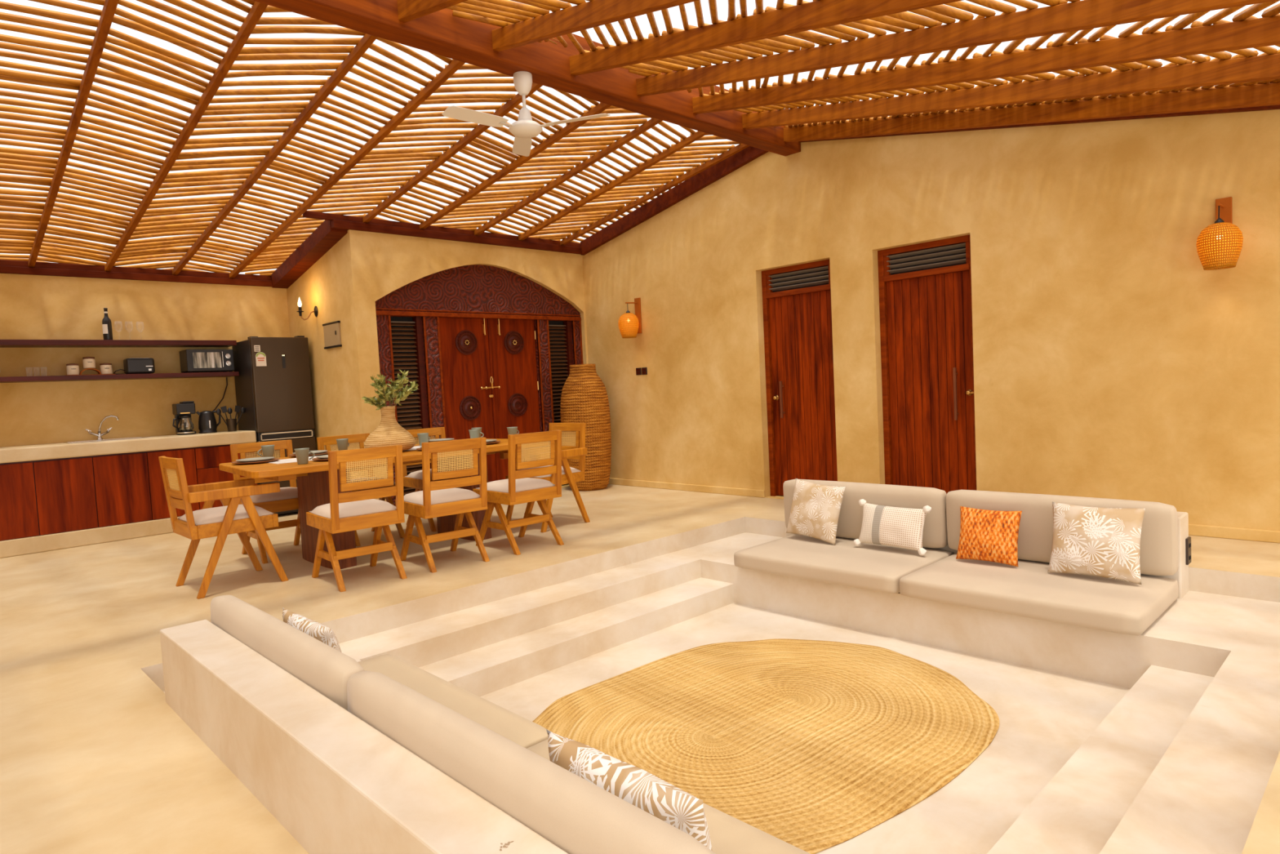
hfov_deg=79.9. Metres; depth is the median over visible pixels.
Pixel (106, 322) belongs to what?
wine bottle
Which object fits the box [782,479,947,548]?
cushion
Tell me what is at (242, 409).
utensil
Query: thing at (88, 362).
canister
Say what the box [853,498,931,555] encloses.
throw pillow
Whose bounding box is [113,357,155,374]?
toaster
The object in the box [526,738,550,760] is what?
seat cushion
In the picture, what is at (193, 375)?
wall shelf
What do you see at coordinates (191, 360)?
toaster oven
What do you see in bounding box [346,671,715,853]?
cushion
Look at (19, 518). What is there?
base cabinet
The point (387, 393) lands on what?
leafy branches
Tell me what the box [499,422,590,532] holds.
dining chair
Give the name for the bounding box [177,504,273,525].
seat cushion
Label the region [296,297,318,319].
candle sconce
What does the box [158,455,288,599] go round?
dining chair
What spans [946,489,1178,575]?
cushion
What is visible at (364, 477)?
seat cushion
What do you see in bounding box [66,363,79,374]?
canister
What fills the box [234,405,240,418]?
utensil
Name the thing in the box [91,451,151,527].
base cabinet
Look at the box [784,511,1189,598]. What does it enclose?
wall
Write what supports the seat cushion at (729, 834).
on the floor
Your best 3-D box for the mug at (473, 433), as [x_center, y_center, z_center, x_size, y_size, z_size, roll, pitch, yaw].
[-1.465,0.077,6.809,0.118,0.108,0.098,-2,3,20]
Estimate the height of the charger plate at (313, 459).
0.014 m
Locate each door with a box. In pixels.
[375,264,582,506]
[761,259,837,496]
[877,235,976,493]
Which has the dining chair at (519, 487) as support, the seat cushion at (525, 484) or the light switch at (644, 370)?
the seat cushion at (525, 484)
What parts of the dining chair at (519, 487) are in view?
leg, leg, post, seat frame, leg, frame, cane panel, leg, post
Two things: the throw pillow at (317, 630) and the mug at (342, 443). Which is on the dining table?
the mug at (342, 443)
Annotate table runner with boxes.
[263,457,297,463]
[402,445,422,451]
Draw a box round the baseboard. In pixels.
[608,477,1279,542]
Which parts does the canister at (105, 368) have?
lid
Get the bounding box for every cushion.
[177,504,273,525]
[210,595,364,710]
[249,487,297,502]
[308,498,395,518]
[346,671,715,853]
[351,476,395,484]
[357,653,547,748]
[404,468,431,479]
[404,487,479,505]
[475,477,555,493]
[518,465,580,477]
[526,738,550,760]
[702,802,810,853]
[733,533,953,593]
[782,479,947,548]
[899,553,1178,635]
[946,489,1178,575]
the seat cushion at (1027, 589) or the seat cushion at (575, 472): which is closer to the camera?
the seat cushion at (1027, 589)
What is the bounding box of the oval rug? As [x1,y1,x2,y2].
[532,638,999,853]
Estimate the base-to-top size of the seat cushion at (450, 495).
0.062 m
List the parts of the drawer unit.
drawer, drawer, drawer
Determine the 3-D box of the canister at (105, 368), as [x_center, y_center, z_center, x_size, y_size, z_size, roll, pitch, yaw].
[-5.128,-0.560,7.341,0.096,0.108,0.097,-6,4,-44]
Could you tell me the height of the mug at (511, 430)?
0.108 m
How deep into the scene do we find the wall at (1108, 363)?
5.85 m
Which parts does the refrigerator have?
door, recess handle, door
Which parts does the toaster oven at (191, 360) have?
glass door, knob, knob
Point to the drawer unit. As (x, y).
(208, 459)
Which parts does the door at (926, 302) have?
transom frame, pull handle, knob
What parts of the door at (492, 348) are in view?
carved post, post moulding, louvre cord, carved post, post moulding, arch panel, lintel rail, carved post, post moulding, carved post, post moulding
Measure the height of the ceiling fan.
0.395 m
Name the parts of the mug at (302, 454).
handle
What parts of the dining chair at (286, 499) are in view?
post, leg, leg, frame, cane panel, seat frame, post, leg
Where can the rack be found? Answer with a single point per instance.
(93, 369)
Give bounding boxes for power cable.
[213,377,227,410]
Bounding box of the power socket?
[1185,536,1191,564]
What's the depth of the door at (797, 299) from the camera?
7.45 m
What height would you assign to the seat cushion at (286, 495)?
0.062 m
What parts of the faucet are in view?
spout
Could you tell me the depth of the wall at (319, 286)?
8.07 m
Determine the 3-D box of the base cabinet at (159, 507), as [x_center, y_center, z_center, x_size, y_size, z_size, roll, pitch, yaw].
[-4.714,0.542,7.604,0.405,0.657,0.600,-6,4,-44]
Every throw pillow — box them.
[282,607,341,652]
[546,728,712,850]
[786,478,845,545]
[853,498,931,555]
[955,506,1022,566]
[1047,502,1145,584]
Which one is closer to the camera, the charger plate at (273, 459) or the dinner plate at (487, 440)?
the charger plate at (273, 459)
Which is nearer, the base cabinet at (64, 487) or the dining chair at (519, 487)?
the dining chair at (519, 487)
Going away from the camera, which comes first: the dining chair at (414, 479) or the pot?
the dining chair at (414, 479)
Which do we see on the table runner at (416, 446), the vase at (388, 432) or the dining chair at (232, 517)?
the vase at (388, 432)
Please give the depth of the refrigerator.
8.04 m
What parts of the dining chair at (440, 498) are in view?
leg, leg, post, seat frame, frame, cane panel, leg, leg, post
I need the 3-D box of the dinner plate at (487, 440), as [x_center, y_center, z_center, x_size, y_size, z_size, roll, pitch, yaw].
[-1.337,0.123,6.444,0.260,0.018,0.260,-6,4,-44]
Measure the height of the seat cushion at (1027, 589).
0.137 m
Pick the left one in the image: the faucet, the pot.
the faucet
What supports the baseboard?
attached to the wall at (1108, 363)
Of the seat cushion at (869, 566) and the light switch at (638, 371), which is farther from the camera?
the light switch at (638, 371)
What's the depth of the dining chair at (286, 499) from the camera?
6.11 m
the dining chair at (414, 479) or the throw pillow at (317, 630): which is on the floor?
the dining chair at (414, 479)
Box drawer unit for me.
[194,442,257,509]
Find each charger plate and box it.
[231,457,279,463]
[288,451,328,456]
[311,457,328,460]
[486,440,500,444]
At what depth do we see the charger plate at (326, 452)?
6.03 m
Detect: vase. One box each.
[364,405,415,450]
[560,364,611,491]
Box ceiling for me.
[0,0,1279,288]
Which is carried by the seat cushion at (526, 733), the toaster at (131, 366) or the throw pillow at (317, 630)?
the throw pillow at (317, 630)
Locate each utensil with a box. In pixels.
[216,408,227,426]
[220,405,227,418]
[227,407,232,418]
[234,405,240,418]
[236,407,244,424]
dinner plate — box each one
[235,456,274,462]
[293,449,327,454]
[315,454,328,458]
[428,438,453,441]
[486,439,497,442]
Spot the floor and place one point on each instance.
(1164, 739)
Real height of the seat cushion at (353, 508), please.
0.062 m
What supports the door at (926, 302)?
in the wall at (1108, 363)
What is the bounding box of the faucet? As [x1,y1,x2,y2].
[85,414,119,439]
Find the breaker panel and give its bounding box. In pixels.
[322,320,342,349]
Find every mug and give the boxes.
[257,444,274,457]
[294,448,315,464]
[336,438,349,450]
[417,432,430,445]
[468,429,484,438]
[471,426,481,437]
[506,426,519,434]
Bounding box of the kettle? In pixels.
[195,410,220,433]
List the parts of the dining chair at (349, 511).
leg, post, leg, seat frame, frame, cane panel, leg, leg, post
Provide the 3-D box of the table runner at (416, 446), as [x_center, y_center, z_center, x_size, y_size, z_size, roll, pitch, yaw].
[-1.894,0.179,6.318,0.340,0.005,0.408,-6,4,-44]
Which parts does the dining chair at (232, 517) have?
post, cane panel, frame, post, leg, leg, armrest, seat frame, armrest, leg, leg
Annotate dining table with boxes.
[218,438,547,568]
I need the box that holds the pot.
[225,418,236,431]
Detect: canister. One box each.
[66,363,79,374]
[82,356,95,368]
[99,363,112,373]
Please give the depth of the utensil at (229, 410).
8.02 m
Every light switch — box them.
[635,367,641,374]
[641,367,647,374]
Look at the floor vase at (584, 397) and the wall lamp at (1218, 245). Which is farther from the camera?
the floor vase at (584, 397)
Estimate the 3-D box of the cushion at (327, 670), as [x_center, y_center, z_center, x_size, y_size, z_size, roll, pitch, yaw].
[-1.340,0.915,2.822,0.137,0.402,1.394,-6,4,-43]
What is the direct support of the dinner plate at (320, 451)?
on the charger plate at (326, 452)
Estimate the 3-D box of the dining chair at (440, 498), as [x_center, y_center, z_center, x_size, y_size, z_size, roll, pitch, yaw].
[-1.429,0.526,5.491,0.470,0.886,0.618,-5,4,-39]
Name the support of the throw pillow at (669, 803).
on the seat cushion at (541, 748)
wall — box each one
[0,273,289,446]
[160,619,568,853]
[286,243,353,478]
[337,229,587,501]
[582,109,1279,530]
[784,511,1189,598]
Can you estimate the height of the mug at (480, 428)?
0.108 m
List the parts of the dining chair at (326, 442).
post, cane panel, frame, leg, post, seat frame, leg, leg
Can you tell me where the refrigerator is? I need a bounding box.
[231,335,315,515]
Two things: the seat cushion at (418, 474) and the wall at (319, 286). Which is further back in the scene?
the wall at (319, 286)
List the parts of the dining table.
leg, table rail, leg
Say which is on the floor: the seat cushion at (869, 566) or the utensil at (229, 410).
the seat cushion at (869, 566)
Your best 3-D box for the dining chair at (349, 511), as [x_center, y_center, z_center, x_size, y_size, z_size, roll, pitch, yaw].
[-1.901,0.572,5.097,0.470,0.886,0.618,-6,4,-40]
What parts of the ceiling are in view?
reed panel, wall plate, reed panel, reed panel, reed panel, reed panel, wall plate, reed panel, reed panel, reed panel, reed panel, reed panel, reed panel, reed panel, reed panel, reed panel, reed panel, reed panel, reed panel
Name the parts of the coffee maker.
jug handle, water tank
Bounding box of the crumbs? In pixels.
[499,840,513,850]
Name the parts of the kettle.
handle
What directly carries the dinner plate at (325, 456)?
on the charger plate at (313, 459)
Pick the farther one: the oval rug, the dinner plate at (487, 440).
the dinner plate at (487, 440)
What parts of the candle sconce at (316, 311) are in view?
flame bulb, arm, plate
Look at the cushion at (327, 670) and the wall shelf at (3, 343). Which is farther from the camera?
the wall shelf at (3, 343)
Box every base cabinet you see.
[0,460,39,540]
[32,455,97,535]
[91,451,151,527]
[146,447,199,519]
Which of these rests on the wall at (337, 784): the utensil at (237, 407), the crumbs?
the crumbs
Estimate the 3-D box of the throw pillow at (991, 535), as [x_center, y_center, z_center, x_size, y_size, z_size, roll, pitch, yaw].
[2.141,0.667,4.701,0.146,0.325,0.381,-5,4,-39]
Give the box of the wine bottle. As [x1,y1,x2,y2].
[102,307,112,339]
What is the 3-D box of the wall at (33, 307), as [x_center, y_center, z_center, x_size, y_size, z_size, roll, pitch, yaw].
[-6.505,-0.083,6.472,6.860,2.500,0.250,-6,4,-44]
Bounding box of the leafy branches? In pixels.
[361,368,418,409]
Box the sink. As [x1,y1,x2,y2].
[63,436,149,443]
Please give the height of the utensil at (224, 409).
0.251 m
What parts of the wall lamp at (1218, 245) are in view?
cord, lamp shade, arm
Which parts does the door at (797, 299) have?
knob, pull handle, transom frame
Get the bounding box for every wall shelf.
[0,339,236,347]
[0,371,239,382]
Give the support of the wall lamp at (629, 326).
attached to the wall at (1108, 363)
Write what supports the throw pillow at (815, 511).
on the seat cushion at (869, 566)
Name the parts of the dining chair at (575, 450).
leg, armrest, leg, seat frame, leg, post, armrest, frame, cane panel, leg, post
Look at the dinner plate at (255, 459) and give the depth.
5.65 m
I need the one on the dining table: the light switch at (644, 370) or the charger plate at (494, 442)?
the charger plate at (494, 442)
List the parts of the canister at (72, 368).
lid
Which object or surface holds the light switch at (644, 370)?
attached to the wall at (1108, 363)
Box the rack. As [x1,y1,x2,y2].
[66,368,115,375]
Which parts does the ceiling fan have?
blade, blade, down rod, motor, blade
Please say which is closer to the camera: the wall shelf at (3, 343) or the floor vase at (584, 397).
the wall shelf at (3, 343)
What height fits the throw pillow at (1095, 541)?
0.398 m
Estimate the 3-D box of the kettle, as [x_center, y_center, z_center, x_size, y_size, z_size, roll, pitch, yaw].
[-4.454,-0.054,7.886,0.189,0.230,0.170,-3,3,-5]
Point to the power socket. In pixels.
(1188, 540)
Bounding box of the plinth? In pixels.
[0,515,181,558]
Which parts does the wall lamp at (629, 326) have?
lamp shade, arm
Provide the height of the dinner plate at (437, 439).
0.018 m
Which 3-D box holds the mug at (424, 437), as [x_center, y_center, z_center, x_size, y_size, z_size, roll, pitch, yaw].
[-1.865,0.108,6.612,0.118,0.108,0.098,-5,4,-29]
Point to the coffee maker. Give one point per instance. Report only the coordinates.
(182, 411)
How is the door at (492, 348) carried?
in the wall at (372, 265)
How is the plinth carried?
on the floor
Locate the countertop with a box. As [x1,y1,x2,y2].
[0,430,256,463]
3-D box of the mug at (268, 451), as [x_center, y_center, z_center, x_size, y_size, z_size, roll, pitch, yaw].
[-2.896,0.198,5.931,0.118,0.108,0.098,-4,3,-15]
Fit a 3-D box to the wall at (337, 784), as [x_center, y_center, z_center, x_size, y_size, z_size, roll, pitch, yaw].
[-0.971,1.002,2.237,0.174,0.352,2.645,-6,4,-44]
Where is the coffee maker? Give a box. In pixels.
[172,400,196,435]
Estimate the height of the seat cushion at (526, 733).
0.133 m
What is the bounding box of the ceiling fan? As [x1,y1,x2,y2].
[442,71,610,156]
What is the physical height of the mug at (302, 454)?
0.108 m
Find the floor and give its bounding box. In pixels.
[0,484,1279,853]
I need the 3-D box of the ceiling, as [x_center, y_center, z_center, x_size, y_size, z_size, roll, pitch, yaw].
[-1.106,-1.688,3.159,10.247,1.704,12.534,-6,4,-44]
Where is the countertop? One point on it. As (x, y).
(59, 450)
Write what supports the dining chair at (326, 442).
on the floor
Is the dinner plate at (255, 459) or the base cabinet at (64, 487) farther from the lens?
the base cabinet at (64, 487)
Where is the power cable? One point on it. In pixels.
(226, 377)
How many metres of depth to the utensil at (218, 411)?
7.91 m
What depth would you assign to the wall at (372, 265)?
7.70 m
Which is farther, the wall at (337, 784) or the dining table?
the dining table
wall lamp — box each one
[617,297,642,337]
[1195,196,1243,270]
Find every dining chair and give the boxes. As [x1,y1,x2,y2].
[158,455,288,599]
[230,439,300,564]
[306,444,407,591]
[316,433,404,546]
[395,436,489,573]
[402,426,445,531]
[472,429,564,555]
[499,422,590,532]
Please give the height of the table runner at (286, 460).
0.005 m
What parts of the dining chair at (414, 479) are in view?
post, seat frame, frame, cane panel, leg, post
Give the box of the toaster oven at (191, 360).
[179,349,234,373]

